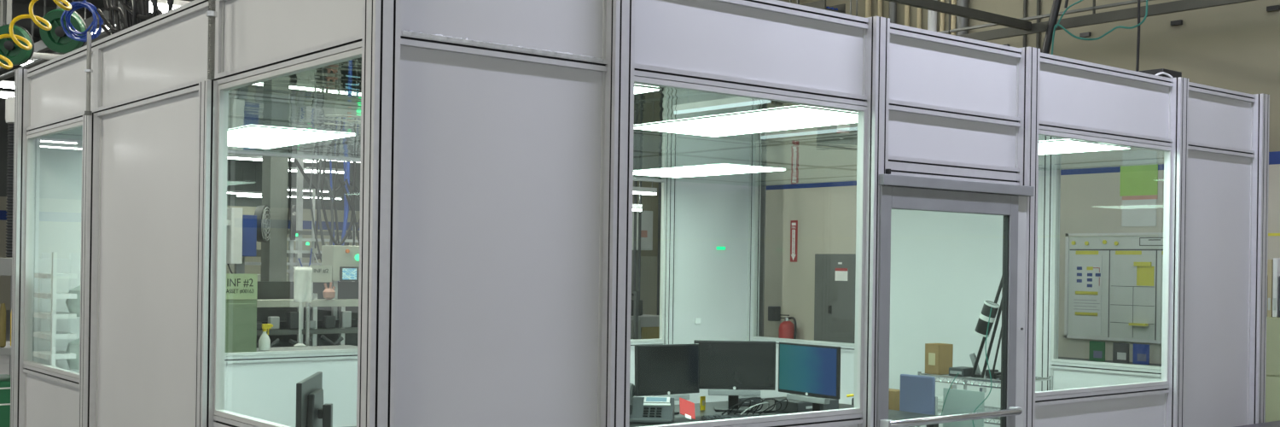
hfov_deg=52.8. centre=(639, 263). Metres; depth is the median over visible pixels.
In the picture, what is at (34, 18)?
hose
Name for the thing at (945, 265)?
wall
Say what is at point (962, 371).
device
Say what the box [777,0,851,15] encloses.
strip light
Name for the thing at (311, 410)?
computer monitor
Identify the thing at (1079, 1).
cable
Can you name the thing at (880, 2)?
pipe
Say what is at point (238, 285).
sign
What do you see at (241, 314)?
cabinet
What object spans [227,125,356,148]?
recessed light
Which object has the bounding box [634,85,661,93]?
recessed light
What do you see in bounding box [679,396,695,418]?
card
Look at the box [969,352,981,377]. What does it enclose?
barcode scanner
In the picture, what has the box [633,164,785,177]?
recessed light
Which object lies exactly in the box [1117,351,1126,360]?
picture
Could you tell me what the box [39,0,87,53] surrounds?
hose reel
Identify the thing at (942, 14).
pipe
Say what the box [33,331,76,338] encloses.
shelf
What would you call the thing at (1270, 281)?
binder
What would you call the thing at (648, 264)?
wall partition
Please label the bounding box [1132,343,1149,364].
storage bin
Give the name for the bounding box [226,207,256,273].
column
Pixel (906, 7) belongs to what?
pipe
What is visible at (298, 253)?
frame
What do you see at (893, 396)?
carton
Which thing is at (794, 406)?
computer
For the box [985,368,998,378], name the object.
tool
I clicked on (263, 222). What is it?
wall fan
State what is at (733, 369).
computer monitor
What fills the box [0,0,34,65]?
hose reel
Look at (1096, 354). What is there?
picture
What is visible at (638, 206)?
strip light
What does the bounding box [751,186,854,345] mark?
window
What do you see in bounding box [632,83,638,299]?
riser pipe
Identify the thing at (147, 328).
wall
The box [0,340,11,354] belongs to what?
shelf
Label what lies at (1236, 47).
wall
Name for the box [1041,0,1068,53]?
pipe
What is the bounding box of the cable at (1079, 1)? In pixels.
[1051,0,1147,54]
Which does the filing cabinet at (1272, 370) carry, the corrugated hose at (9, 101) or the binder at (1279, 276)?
the binder at (1279, 276)
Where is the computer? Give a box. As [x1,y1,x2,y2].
[775,398,838,413]
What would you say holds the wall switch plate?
attached to the wall at (707, 282)
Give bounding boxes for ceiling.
[0,0,361,92]
[42,75,1164,186]
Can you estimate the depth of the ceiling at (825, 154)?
7.13 m
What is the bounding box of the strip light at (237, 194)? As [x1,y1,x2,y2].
[236,176,261,197]
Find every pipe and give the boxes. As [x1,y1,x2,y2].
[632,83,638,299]
[637,83,643,299]
[656,86,663,314]
[659,87,665,285]
[865,0,871,17]
[878,0,882,17]
[888,1,896,23]
[904,5,909,26]
[916,7,921,29]
[927,0,937,31]
[939,0,944,31]
[950,0,956,35]
[956,0,968,34]
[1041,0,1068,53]
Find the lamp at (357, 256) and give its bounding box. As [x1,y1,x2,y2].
[354,254,359,260]
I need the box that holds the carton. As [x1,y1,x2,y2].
[888,388,899,410]
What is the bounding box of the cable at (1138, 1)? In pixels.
[1135,0,1140,71]
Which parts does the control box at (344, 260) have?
support leg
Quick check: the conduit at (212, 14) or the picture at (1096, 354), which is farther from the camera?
the picture at (1096, 354)
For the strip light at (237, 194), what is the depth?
40.98 m
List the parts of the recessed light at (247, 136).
light frame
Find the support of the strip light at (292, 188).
hanging from the ceiling at (19, 7)
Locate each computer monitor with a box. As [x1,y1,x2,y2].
[295,371,332,426]
[634,343,699,413]
[693,339,775,411]
[778,341,840,411]
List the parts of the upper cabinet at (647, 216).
door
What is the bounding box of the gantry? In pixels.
[249,157,360,266]
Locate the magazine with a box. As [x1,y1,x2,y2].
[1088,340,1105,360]
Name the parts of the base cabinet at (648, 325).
door, door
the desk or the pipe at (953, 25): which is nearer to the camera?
the desk
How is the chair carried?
on the floor
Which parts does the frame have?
cross rail, cross rail, cross rail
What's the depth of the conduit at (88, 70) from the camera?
6.43 m
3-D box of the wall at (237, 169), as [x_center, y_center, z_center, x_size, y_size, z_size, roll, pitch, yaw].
[-20.365,-1.992,36.080,42.000,6.600,0.320,1,0,-39]
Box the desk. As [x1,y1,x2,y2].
[629,395,943,426]
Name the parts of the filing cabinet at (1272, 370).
drawer, drawer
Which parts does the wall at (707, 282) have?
panel, rail, panel, panel, rail, post, panel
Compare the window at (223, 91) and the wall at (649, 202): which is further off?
the wall at (649, 202)
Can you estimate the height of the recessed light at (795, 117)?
0.006 m
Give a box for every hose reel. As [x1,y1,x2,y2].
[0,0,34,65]
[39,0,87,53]
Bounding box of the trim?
[758,186,766,336]
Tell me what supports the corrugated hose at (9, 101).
on the rack at (5, 263)
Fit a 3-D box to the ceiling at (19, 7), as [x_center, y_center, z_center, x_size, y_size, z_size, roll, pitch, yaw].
[-4.469,-4.939,16.568,42.000,0.650,52.000,1,0,-39]
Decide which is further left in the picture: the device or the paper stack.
the paper stack
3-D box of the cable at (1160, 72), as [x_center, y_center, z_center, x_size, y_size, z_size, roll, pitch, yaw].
[2.972,-1.073,7.309,0.132,0.032,0.018,1,0,-21]
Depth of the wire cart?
8.39 m
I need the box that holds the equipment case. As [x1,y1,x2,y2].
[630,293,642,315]
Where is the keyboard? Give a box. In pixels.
[700,414,766,420]
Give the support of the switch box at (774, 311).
attached to the wall at (1236, 47)
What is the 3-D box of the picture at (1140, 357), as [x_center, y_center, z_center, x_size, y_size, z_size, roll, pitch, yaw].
[4.140,0.769,10.628,0.002,0.060,0.080,1,0,-39]
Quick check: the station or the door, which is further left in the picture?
the station
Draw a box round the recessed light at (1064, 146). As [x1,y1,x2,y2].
[1038,139,1131,154]
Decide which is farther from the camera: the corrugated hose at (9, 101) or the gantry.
the gantry
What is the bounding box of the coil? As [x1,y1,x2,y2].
[60,0,103,41]
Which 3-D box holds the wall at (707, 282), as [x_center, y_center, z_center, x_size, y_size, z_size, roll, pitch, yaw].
[-1.332,0.234,9.507,5.900,2.693,0.090,1,0,-39]
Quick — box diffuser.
[149,1,180,13]
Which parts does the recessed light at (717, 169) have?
light frame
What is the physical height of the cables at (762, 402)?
0.107 m
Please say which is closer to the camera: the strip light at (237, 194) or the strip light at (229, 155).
the strip light at (229, 155)
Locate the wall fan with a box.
[254,204,270,242]
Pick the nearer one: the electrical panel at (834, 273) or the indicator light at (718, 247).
the indicator light at (718, 247)
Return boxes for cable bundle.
[96,0,174,35]
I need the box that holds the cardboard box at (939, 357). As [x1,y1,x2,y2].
[925,343,953,374]
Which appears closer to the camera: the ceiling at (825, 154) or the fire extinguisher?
the ceiling at (825, 154)
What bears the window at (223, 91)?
in the wall at (147, 328)
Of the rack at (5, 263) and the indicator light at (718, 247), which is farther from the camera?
the indicator light at (718, 247)
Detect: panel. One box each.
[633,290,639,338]
[814,253,855,343]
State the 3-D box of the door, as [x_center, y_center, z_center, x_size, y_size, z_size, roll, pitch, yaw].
[1.479,0.604,5.981,1.125,2.035,0.135,1,0,-39]
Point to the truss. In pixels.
(1181, 5)
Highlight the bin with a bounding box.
[0,373,11,426]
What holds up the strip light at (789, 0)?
hanging from the ceiling at (19, 7)
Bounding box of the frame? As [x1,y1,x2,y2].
[226,188,358,281]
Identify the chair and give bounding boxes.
[899,373,937,414]
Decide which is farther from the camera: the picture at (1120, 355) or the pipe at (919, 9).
the pipe at (919, 9)
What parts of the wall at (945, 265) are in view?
post, rail, panel, panel, post, rail, panel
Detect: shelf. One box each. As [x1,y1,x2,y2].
[0,257,11,275]
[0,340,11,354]
[32,350,75,359]
[33,292,76,298]
[33,311,76,319]
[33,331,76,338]
[34,273,77,278]
[919,371,1050,388]
[937,405,1000,424]
[1058,356,1161,366]
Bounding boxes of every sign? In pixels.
[225,273,257,298]
[308,265,331,299]
[790,220,797,261]
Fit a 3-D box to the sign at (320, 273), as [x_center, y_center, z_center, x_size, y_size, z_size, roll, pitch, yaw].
[-2.842,0.161,11.438,0.210,0.303,0.038,1,0,-39]
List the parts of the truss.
hanger rod, rail, hanger rod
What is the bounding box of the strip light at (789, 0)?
[789,0,857,16]
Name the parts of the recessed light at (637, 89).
light frame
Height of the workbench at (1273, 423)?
0.690 m
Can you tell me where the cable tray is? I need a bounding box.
[796,0,845,13]
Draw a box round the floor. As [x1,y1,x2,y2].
[0,309,10,374]
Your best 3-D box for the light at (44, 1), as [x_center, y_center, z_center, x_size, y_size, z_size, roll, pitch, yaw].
[-8.867,-4.041,19.190,0.800,2.168,0.480,1,0,-39]
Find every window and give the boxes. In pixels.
[23,121,82,378]
[213,47,361,426]
[224,150,360,355]
[630,178,666,342]
[634,75,866,426]
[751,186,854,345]
[1035,129,1172,396]
[1051,169,1161,369]
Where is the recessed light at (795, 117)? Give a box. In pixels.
[634,106,857,136]
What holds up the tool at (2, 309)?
on the rack at (5, 263)
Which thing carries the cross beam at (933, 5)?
hanging from the ceiling at (19, 7)
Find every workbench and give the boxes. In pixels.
[256,280,358,347]
[1235,419,1279,426]
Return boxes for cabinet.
[224,298,256,352]
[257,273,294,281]
[630,314,659,339]
[631,210,652,298]
[1265,316,1279,421]
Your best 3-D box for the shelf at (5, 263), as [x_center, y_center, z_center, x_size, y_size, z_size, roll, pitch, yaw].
[-4.769,0.012,8.857,1.080,0.120,0.760,1,0,-39]
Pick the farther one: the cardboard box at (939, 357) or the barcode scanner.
the cardboard box at (939, 357)
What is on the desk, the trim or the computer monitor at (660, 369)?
the computer monitor at (660, 369)
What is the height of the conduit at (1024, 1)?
3.680 m
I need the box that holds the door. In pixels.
[876,168,1034,426]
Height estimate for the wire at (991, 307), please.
0.912 m
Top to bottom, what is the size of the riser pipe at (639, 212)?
6.150 m
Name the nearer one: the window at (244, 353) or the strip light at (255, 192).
the window at (244, 353)
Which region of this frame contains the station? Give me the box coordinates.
[738,395,761,405]
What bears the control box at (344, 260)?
on the workbench at (276, 305)
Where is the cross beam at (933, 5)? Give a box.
[884,0,1031,30]
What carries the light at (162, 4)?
hanging from the ceiling at (19, 7)
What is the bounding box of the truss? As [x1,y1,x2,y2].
[936,0,1256,40]
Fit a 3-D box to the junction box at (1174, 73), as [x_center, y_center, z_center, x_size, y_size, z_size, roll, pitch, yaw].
[3.005,-1.035,7.438,0.214,0.155,0.148,1,0,-39]
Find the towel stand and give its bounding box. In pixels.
[292,266,311,347]
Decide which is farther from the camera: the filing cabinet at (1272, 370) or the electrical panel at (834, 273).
the electrical panel at (834, 273)
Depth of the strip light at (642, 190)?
16.41 m
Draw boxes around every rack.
[0,256,11,374]
[32,251,80,369]
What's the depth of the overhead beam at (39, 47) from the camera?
12.71 m
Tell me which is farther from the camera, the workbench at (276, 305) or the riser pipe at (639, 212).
the riser pipe at (639, 212)
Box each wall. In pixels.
[0,97,360,309]
[10,0,362,426]
[31,137,750,426]
[356,0,1269,426]
[632,82,669,255]
[748,169,1161,426]
[763,0,1279,363]
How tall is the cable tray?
2.498 m
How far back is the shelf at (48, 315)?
7.40 m
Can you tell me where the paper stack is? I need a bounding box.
[936,395,942,400]
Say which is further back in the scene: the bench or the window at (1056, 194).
the bench
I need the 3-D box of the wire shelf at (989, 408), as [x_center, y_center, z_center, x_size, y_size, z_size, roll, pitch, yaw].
[2.270,0.989,8.502,0.512,0.047,0.687,1,0,-39]
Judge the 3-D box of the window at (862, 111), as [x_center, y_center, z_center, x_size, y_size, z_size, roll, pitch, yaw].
[0.453,-0.027,5.245,1.350,1.343,0.036,1,0,-39]
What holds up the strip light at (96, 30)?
hanging from the ceiling at (19, 7)
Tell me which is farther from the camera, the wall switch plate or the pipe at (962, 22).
the pipe at (962, 22)
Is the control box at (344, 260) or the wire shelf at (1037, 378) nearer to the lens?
the wire shelf at (1037, 378)
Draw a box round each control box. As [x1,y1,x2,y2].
[289,204,296,240]
[321,244,359,319]
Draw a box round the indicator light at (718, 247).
[716,246,725,250]
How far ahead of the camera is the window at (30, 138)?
7.58 m
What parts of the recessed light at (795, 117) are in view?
light frame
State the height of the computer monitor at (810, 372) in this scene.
0.419 m
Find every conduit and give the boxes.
[84,31,93,115]
[206,0,217,79]
[1023,0,1026,47]
[1035,0,1040,48]
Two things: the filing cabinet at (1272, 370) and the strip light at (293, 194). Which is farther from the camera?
the strip light at (293, 194)
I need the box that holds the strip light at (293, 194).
[287,160,341,199]
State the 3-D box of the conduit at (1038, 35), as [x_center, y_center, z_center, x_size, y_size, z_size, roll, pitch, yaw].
[3.611,-3.089,11.635,0.032,3.680,0.030,1,0,-39]
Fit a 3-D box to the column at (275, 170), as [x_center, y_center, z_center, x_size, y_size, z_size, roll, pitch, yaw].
[-3.494,-1.740,12.373,0.175,6.580,0.200,1,0,-39]
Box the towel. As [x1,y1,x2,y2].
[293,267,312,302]
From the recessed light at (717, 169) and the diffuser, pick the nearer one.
the recessed light at (717, 169)
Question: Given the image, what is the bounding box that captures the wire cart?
[916,371,1053,426]
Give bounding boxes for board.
[942,384,986,426]
[1064,232,1163,343]
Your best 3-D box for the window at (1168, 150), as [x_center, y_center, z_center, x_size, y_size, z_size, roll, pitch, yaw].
[2.463,0.002,6.878,1.370,1.343,0.036,1,0,-39]
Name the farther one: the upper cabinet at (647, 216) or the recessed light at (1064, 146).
the upper cabinet at (647, 216)
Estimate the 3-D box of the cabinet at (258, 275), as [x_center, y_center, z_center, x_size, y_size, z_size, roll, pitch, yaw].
[-4.361,0.828,14.906,0.800,1.420,0.820,1,0,-39]
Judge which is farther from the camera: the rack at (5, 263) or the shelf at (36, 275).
the rack at (5, 263)
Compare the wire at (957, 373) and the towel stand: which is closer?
the wire at (957, 373)
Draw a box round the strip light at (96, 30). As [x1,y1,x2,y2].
[84,7,104,34]
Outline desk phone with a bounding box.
[629,383,674,423]
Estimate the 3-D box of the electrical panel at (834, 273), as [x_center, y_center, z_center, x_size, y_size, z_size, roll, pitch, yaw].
[2.126,0.453,13.273,0.191,1.115,0.770,1,0,-39]
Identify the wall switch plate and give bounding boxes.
[694,317,700,323]
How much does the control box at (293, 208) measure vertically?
0.340 m
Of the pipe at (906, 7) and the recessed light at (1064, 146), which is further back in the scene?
the pipe at (906, 7)
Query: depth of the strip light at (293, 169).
29.04 m
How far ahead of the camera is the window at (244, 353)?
8.67 m
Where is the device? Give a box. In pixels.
[948,366,973,377]
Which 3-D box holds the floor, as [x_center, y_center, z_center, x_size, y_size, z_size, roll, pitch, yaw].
[-4.563,1.585,16.568,42.000,0.100,52.000,1,0,-39]
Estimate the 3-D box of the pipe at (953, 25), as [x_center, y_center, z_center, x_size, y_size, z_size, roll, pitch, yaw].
[3.015,-3.022,12.337,0.076,3.830,0.080,1,0,-39]
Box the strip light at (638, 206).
[632,83,642,211]
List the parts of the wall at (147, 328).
post, rail, panel, panel, post, stub post, rail, panel, panel, rail, post, stub post, rail, panel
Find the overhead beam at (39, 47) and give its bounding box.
[0,0,133,81]
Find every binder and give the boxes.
[1267,259,1273,316]
[1272,257,1279,316]
[1279,275,1279,317]
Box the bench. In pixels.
[256,344,357,351]
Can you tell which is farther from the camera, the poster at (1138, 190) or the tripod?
the poster at (1138, 190)
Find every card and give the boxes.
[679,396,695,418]
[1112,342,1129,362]
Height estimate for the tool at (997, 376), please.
0.032 m
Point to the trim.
(763, 188)
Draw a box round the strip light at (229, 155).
[227,153,261,160]
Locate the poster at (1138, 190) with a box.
[1119,164,1157,226]
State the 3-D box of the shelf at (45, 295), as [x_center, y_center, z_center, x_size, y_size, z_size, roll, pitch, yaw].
[-3.400,0.182,7.486,0.160,0.028,0.300,1,0,-39]
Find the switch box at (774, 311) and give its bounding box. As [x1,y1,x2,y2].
[768,305,780,320]
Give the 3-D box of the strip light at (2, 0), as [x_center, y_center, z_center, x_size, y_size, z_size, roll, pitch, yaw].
[-8.907,-4.022,17.097,1.200,2.208,0.120,1,0,-39]
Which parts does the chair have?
leg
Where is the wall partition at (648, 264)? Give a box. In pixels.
[640,256,657,314]
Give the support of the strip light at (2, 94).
hanging from the ceiling at (19, 7)
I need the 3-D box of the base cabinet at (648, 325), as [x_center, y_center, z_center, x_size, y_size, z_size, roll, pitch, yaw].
[-0.228,1.087,14.533,0.950,1.020,0.615,1,0,-39]
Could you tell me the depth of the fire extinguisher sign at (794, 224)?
13.98 m
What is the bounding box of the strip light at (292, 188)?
[287,161,328,191]
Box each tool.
[0,302,5,347]
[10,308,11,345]
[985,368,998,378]
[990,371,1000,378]
[995,374,1000,379]
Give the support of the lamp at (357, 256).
attached to the control box at (344, 260)
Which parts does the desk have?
leg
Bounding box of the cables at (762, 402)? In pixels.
[721,396,788,414]
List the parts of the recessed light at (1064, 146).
light frame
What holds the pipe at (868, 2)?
attached to the wall at (1236, 47)
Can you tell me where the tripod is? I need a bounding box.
[970,274,1002,378]
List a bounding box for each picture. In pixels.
[1093,350,1102,358]
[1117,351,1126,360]
[1136,353,1146,360]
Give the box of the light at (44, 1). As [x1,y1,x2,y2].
[20,0,46,65]
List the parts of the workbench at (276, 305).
support post, pale rail, rail, cylinder rod, support post, support post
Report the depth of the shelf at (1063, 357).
10.95 m
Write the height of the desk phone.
0.198 m
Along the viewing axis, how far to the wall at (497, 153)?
4.74 m
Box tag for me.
[699,395,705,410]
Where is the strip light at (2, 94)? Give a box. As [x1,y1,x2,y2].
[0,19,32,98]
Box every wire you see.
[941,372,958,415]
[971,307,992,426]
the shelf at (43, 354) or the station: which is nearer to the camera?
the shelf at (43, 354)
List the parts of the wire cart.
corner post, corner post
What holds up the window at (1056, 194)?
in the wall at (945, 265)
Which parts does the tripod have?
leg, leg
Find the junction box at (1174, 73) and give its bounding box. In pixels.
[1139,68,1181,78]
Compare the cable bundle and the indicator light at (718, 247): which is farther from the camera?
the indicator light at (718, 247)
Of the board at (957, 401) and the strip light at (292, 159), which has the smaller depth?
the board at (957, 401)
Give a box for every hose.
[0,0,71,69]
[5,96,14,256]
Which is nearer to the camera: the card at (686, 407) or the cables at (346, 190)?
the card at (686, 407)
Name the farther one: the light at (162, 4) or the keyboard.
the light at (162, 4)
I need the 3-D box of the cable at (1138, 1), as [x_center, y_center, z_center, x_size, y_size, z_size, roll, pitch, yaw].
[3.945,-3.204,10.146,0.022,3.460,0.032,1,0,-39]
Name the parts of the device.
panel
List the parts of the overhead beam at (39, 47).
hanger rod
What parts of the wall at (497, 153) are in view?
post, panel, panel, rail, post, panel, rail, rail, rail, panel, post, panel, panel, rail, rail, rail, post, panel, rail, panel, rail, rail, post, panel, panel, rail, rail, post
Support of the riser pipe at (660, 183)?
on the floor
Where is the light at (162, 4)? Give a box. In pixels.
[118,0,190,13]
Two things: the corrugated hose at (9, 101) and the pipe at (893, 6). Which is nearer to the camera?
the corrugated hose at (9, 101)
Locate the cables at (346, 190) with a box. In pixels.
[308,58,359,281]
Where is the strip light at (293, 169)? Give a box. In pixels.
[288,75,322,173]
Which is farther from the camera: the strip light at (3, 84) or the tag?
the strip light at (3, 84)
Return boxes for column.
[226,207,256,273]
[260,75,289,280]
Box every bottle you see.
[258,323,273,350]
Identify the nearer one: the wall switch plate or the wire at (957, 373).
the wire at (957, 373)
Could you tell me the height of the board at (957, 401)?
0.445 m
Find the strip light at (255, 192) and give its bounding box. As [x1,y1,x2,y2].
[226,168,261,194]
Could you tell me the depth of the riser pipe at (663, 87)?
18.30 m
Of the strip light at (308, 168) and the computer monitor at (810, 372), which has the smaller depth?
the computer monitor at (810, 372)
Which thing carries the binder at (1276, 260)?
on the filing cabinet at (1272, 370)
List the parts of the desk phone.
display frame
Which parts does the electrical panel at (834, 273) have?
handle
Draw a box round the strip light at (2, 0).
[2,0,3,25]
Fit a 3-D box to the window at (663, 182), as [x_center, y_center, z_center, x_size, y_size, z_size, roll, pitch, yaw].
[-0.722,-0.044,10.007,2.370,1.343,0.036,1,0,-39]
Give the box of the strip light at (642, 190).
[632,82,657,194]
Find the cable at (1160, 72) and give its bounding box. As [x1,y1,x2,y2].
[1154,71,1172,78]
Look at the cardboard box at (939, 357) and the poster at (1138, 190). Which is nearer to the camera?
the cardboard box at (939, 357)
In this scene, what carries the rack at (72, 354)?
on the floor
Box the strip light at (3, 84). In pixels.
[0,5,34,88]
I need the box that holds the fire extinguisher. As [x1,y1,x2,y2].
[778,314,796,338]
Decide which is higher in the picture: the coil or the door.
the coil
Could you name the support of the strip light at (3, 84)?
hanging from the ceiling at (19, 7)
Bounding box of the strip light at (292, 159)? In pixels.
[290,69,319,162]
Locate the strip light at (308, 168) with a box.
[306,62,346,173]

